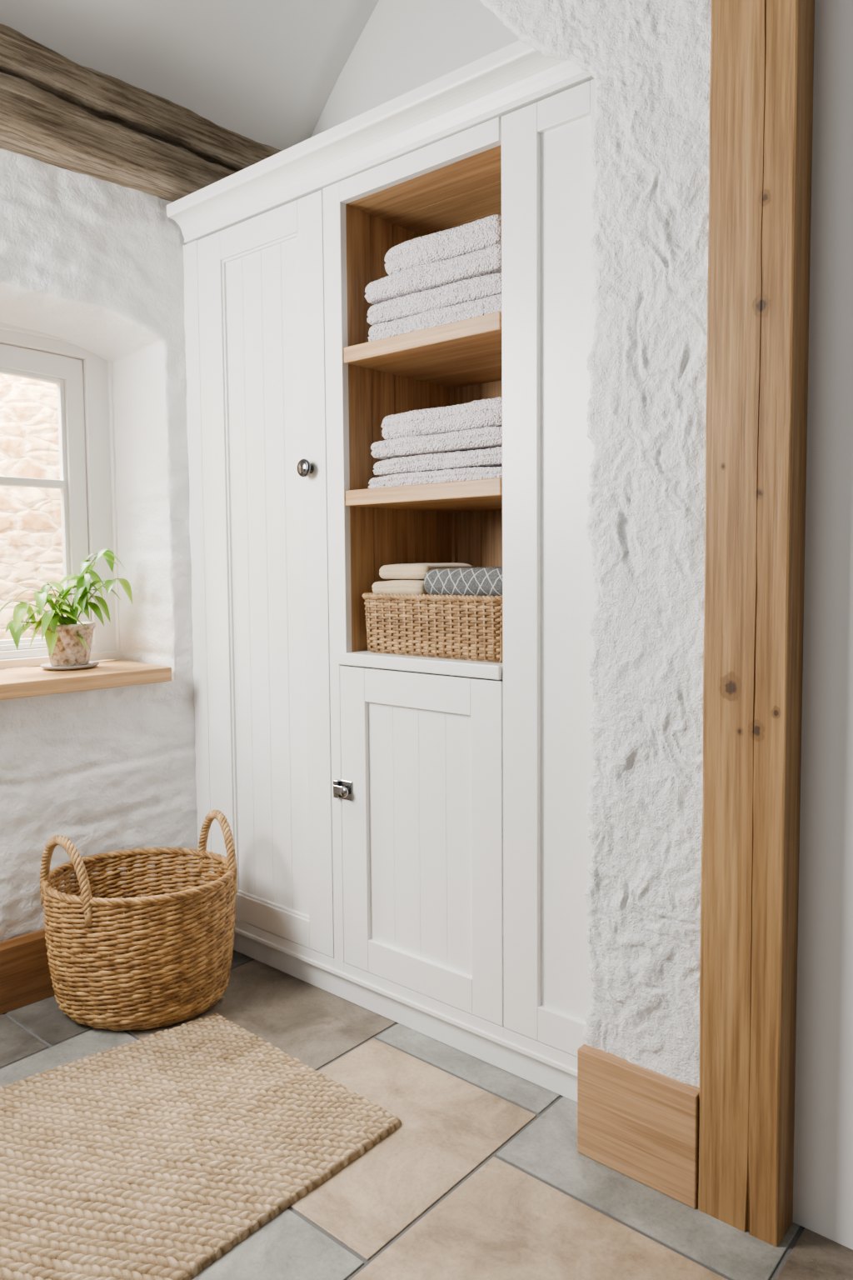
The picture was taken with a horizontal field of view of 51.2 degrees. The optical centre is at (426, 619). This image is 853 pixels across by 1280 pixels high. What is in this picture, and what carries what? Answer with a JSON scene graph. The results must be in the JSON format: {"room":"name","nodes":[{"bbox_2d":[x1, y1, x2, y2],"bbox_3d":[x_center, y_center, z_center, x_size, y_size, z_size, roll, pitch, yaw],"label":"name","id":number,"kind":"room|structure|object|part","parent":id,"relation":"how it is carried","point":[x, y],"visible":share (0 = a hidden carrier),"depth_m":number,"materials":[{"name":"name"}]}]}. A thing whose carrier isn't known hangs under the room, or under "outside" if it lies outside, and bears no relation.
{"room":"bathroom","nodes":[
{"label":"bathroom","id":0,"kind":"room"},
{"bbox_2d":[0,148,197,941],"bbox_3d":[-1.477,-0.160,2.259,0.352,2.460,2.911,3,5,44],"label":"wall","id":1,"kind":"structure","parent":0,"point":[93,263],"depth_m":2.64,"materials":[{"name":"paint"}]},
{"bbox_2d":[0,322,171,699],"bbox_3d":[-1.204,-0.348,2.545,0.436,1.098,0.836,3,5,44],"label":"window","id":2,"kind":"structure","parent":1,"relation":"in","point":[83,380],"depth_m":2.84,"materials":[{"name":"paint"}]},
{"bbox_3d":[-1.326,-0.365,2.679,0.050,0.920,0.607,3,5,44],"label":"sash","id":3,"kind":"part","parent":2,"relation":"part of","materials":[{"name":"paint"}]},
{"bbox_3d":[-1.318,-0.377,2.669,0.098,1.053,0.811,3,5,44],"label":"frame","id":4,"kind":"part","parent":2,"relation":"part of","materials":[{"name":"paint"}]},
{"bbox_2d":[40,660,99,669],"bbox_3d":[-1.080,0.141,2.698,0.166,0.013,0.166,3,5,40],"label":"saucer","id":5,"kind":"object","parent":2,"relation":"on","point":[47,666],"visible":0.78,"depth_m":2.64,"materials":[{"name":"grey ceramic"}]},
{"bbox_2d":[0,548,132,666],"bbox_3d":[-1.076,-0.034,2.637,0.228,0.351,0.398,3,5,40],"label":"potted plant","id":6,"kind":"object","parent":5,"relation":"on","point":[68,639],"visible":1,"depth_m":2.65,"materials":[{"name":"green plant"}]},
{"bbox_3d":[-1.075,-0.084,2.646,0.292,0.253,0.093,-3,4,-33],"label":"stem","id":7,"kind":"part","parent":6,"relation":"part of","materials":[{"name":"green plant"}]},
{"bbox_3d":[-1.081,0.075,2.694,0.154,0.126,0.154,3,5,40],"label":"pot","id":8,"kind":"part","parent":6,"relation":"part of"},
{"bbox_3d":[-1.171,0.181,2.538,0.339,0.043,0.818,3,5,44],"label":"sill","id":9,"kind":"part","parent":2,"relation":"part of","materials":[{"name":"brown wood"}]},
{"bbox_2d":[0,884,201,1014],"bbox_3d":[-1.516,0.993,2.019,0.027,0.190,2.295,3,5,44],"label":"baseboard","id":10,"kind":"structure","parent":1,"relation":"attached to","point":[25,979],"depth_m":2.43,"materials":[{"name":"brown wood"}]},
{"bbox_2d":[0,23,282,202],"bbox_3d":[-1.329,-1.350,2.059,0.199,0.289,2.850,3,5,40],"label":"timber beam","id":11,"kind":"structure","parent":1,"relation":"on","point":[57,111],"depth_m":2.46,"materials":[{"name":"brown wood"}]},
{"bbox_2d":[0,0,379,150],"bbox_3d":[-0.187,-2.020,1.015,3.406,1.292,2.900,3,5,40],"label":"ceiling","id":12,"kind":"structure","parent":0,"point":[263,72],"depth_m":2.76,"materials":[{"name":"paint"}]},
{"bbox_2d":[310,0,519,137],"bbox_3d":[0.749,-0.849,2.246,3.500,3.800,0.060,3,5,40],"label":"wall","id":13,"kind":"structure","parent":0,"point":[404,46],"depth_m":2.83,"materials":[{"name":"paint"}]},
{"bbox_2d":[0,950,852,1279],"bbox_3d":[-0.260,1.149,1.285,3.650,0.050,3.000,3,5,40],"label":"floor","id":14,"kind":"structure","parent":0,"point":[483,1175],"depth_m":1.72,"materials":[{"name":"grey tile"}]},
{"bbox_2d":[39,810,237,1030],"bbox_3d":[-0.777,0.801,2.438,0.516,0.507,0.421,0,4,3],"label":"laundry basket","id":15,"kind":"object","parent":14,"relation":"on","point":[152,951],"visible":1,"depth_m":2.29,"materials":[{"name":"wicker"}]},
{"bbox_3d":[-0.938,0.661,2.304,0.250,0.208,0.032,3,5,40],"label":"handle","id":16,"kind":"part","parent":15,"relation":"part of","materials":[{"name":"wicker"}]},
{"bbox_3d":[-0.593,0.644,2.526,0.031,0.207,0.235,-3,5,-37],"label":"handle","id":17,"kind":"part","parent":15,"relation":"part of","materials":[{"name":"wicker"}]},
{"bbox_2d":[0,1012,401,1279],"bbox_3d":[-0.698,1.085,1.796,0.896,0.020,1.052,3,5,43],"label":"jute rug","id":18,"kind":"object","parent":14,"relation":"on","point":[157,1155],"visible":1,"depth_m":1.81,"materials":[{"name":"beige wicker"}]},
{"bbox_2d":[166,40,597,1102],"bbox_3d":[-0.051,-0.093,2.486,1.485,2.274,0.556,3,5,40],"label":"tall cabinet","id":19,"kind":"object","parent":14,"relation":"on","point":[413,848],"visible":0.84,"depth_m":2.30,"materials":[{"name":"paint"}]},
{"bbox_3d":[-0.467,-0.104,2.575,0.549,2.058,0.021,3,5,40],"label":"door","id":20,"kind":"part","parent":19,"relation":"part of","materials":[{"name":"paint"}]},
{"bbox_3d":[-0.457,-0.102,2.575,0.341,1.898,0.008,3,5,40],"label":"door panel","id":21,"kind":"part","parent":19,"relation":"part of","materials":[{"name":"paint"}]},
{"bbox_3d":[-0.325,-0.406,2.396,0.049,0.049,0.032,3,5,40],"label":"knob","id":22,"kind":"part","parent":19,"relation":"part of","materials":[{"name":"silver metal"}]},
{"bbox_3d":[-0.199,-1.168,2.228,1.449,0.094,0.086,3,5,40],"label":"cornice","id":23,"kind":"part","parent":19,"relation":"part of","materials":[{"name":"paint"}]},
{"bbox_3d":[-0.015,0.538,2.241,0.349,0.638,0.008,3,5,40],"label":"door panel","id":24,"kind":"part","parent":19,"relation":"part of","materials":[{"name":"paint"}]},
{"bbox_3d":[-0.020,0.538,2.237,0.529,0.812,0.021,3,5,40],"label":"door","id":25,"kind":"part","parent":19,"relation":"part of","materials":[{"name":"paint"}]},
{"bbox_2d":[344,311,502,387],"bbox_3d":[0.122,-0.688,2.322,0.499,0.040,0.456,3,5,40],"label":"shelf","id":26,"kind":"object","parent":19,"relation":"attached to","point":[467,352],"depth_m":2.26,"materials":[{"name":"brown wood"}]},
{"bbox_2d":[345,477,502,512],"bbox_3d":[0.125,-0.321,2.345,0.499,0.040,0.456,3,5,40],"label":"shelf","id":27,"kind":"object","parent":19,"relation":"attached to","point":[477,495],"depth_m":2.23,"materials":[{"name":"brown wood"}]},
{"bbox_2d":[362,592,503,662],"bbox_3d":[0.089,0.009,2.306,0.467,0.157,0.282,3,5,40],"label":"wicker basket","id":28,"kind":"object","parent":19,"relation":"on","point":[467,627],"visible":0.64,"depth_m":2.19,"materials":[{"name":"beige wicker"}]},
{"bbox_2d":[371,579,429,594],"bbox_3d":[-0.009,-0.087,2.384,0.186,0.040,0.228,3,5,40],"label":"folded cloth","id":29,"kind":"object","parent":28,"relation":"in","point":[404,587],"visible":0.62,"depth_m":2.29,"materials":[{"name":"beige fabric"}]},
{"bbox_2d":[379,563,475,579],"bbox_3d":[0.001,-0.129,2.378,0.174,0.040,0.213,3,5,40],"label":"folded cloth","id":30,"kind":"object","parent":29,"relation":"on","point":[407,571],"visible":0.7,"depth_m":2.31,"materials":[{"name":"beige fabric"}]},
{"bbox_3d":[0.088,0.009,2.306,0.423,0.143,0.223,3,5,40],"label":"folded cloth","id":31,"kind":"object","parent":28,"relation":"in","visible":0},
{"bbox_2d":[424,566,502,596],"bbox_3d":[0.159,-0.095,2.238,0.262,0.072,0.239,3,5,40],"label":"folded cloth","id":32,"kind":"object","parent":31,"relation":"on","point":[482,581],"visible":0.65,"depth_m":2.15,"materials":[{"name":"grey fabric"}]},
{"bbox_2d":[368,294,501,341],"bbox_3d":[0.105,-0.734,2.272,0.441,0.056,0.300,3,5,40],"label":"folded towel","id":33,"kind":"object","parent":19,"relation":"on","point":[492,304],"visible":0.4,"depth_m":2.15,"materials":[{"name":"white fabric"}]},
{"bbox_2d":[367,272,501,325],"bbox_3d":[0.102,-0.790,2.276,0.448,0.052,0.304,3,5,41],"label":"folded towel","id":34,"kind":"object","parent":33,"relation":"on","point":[482,287],"visible":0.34,"depth_m":2.16,"materials":[{"name":"white fabric"}]},
{"bbox_2d":[365,244,501,304],"bbox_3d":[0.093,-0.845,2.265,0.440,0.056,0.302,3,5,40],"label":"folded towel","id":35,"kind":"object","parent":34,"relation":"on","point":[487,261],"visible":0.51,"depth_m":2.15,"materials":[{"name":"white fabric"}]},
{"bbox_2d":[385,215,501,275],"bbox_3d":[0.117,-0.911,2.252,0.370,0.072,0.300,3,5,40],"label":"folded towel","id":36,"kind":"object","parent":35,"relation":"on","point":[482,233],"visible":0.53,"depth_m":2.13,"materials":[{"name":"white fabric"}]},
{"bbox_2d":[368,466,502,488],"bbox_3d":[0.107,-0.356,2.296,0.447,0.035,0.299,3,5,41],"label":"folded towel","id":37,"kind":"object","parent":19,"relation":"on","point":[466,473],"visible":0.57,"depth_m":2.18,"materials":[{"name":"white fabric"}]},
{"bbox_2d":[373,446,502,475],"bbox_3d":[0.111,-0.396,2.293,0.436,0.040,0.300,3,5,40],"label":"folded towel","id":38,"kind":"object","parent":37,"relation":"on","point":[492,457],"visible":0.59,"depth_m":2.18,"materials":[{"name":"white fabric"}]},
{"bbox_2d":[370,426,502,459],"bbox_3d":[0.106,-0.440,2.283,0.432,0.044,0.304,3,5,40],"label":"folded towel","id":39,"kind":"object","parent":38,"relation":"on","point":[486,437],"visible":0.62,"depth_m":2.16,"materials":[{"name":"white fabric"}]},
{"bbox_2d":[381,396,502,439],"bbox_3d":[0.120,-0.497,2.279,0.401,0.066,0.299,3,5,41],"label":"folded towel","id":40,"kind":"object","parent":39,"relation":"on","point":[484,412],"visible":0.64,"depth_m":2.17,"materials":[{"name":"white fabric"}]},
{"bbox_3d":[0.272,-0.070,1.944,0.246,2.058,0.021,3,5,40],"label":"door","id":41,"kind":"part","parent":19,"relation":"part of","materials":[{"name":"paint"}]},
{"bbox_3d":[0.303,-0.079,1.926,0.129,1.918,0.008,3,5,40],"label":"door panel","id":42,"kind":"part","parent":19,"relation":"part of","materials":[{"name":"paint"}]},
{"bbox_2d":[697,0,814,1247],"bbox_3d":[0.567,-0.776,1.518,0.148,3.750,0.080,3,5,40],"label":"timber post","id":43,"kind":"object","parent":14,"relation":"on","point":[762,51],"visible":1,"depth_m":1.53,"materials":[{"name":"brown wood"}]},
{"bbox_2d":[370,650,503,662],"bbox_3d":[0.089,0.085,2.311,0.423,0.006,0.238,3,5,40],"label":"shelf","id":44,"kind":"object","parent":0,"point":[477,656],"depth_m":2.16,"materials":[{"name":"white wood"}]},
{"bbox_2d":[479,0,710,1087],"bbox_3d":[0.024,-0.804,2.028,1.351,3.750,0.124,3,5,40],"label":"wall","id":45,"kind":"structure","parent":0,"point":[649,61],"depth_m":1.68,"materials":[{"name":"white paint"}]},
{"bbox_2d":[577,1043,699,1208],"bbox_3d":[0.412,0.981,1.738,0.253,0.218,0.032,3,5,40],"label":"baseboard","id":46,"kind":"structure","parent":45,"relation":"attached to","point":[641,1123],"depth_m":1.72,"materials":[{"name":"brown wood"}]},
{"bbox_2d":[792,0,852,1249],"bbox_3d":[1.156,-0.755,1.109,1.400,3.750,0.060,3,5,40],"label":"wall","id":47,"kind":"structure","parent":0,"point":[823,1129],"depth_m":1.53,"materials":[{"name":"paint"}]},
{"label":"outside","id":48,"kind":"structure","parent":0,"visible":0},
{"bbox_2d":[0,373,172,679],"bbox_3d":[-1.878,-0.736,3.990,0.150,3.400,4.800,3,5,40],"label":"wall","id":49,"kind":"structure","parent":48,"point":[31,542],"depth_m":3.99,"materials":[{"name":"beige stone"}]}
]}

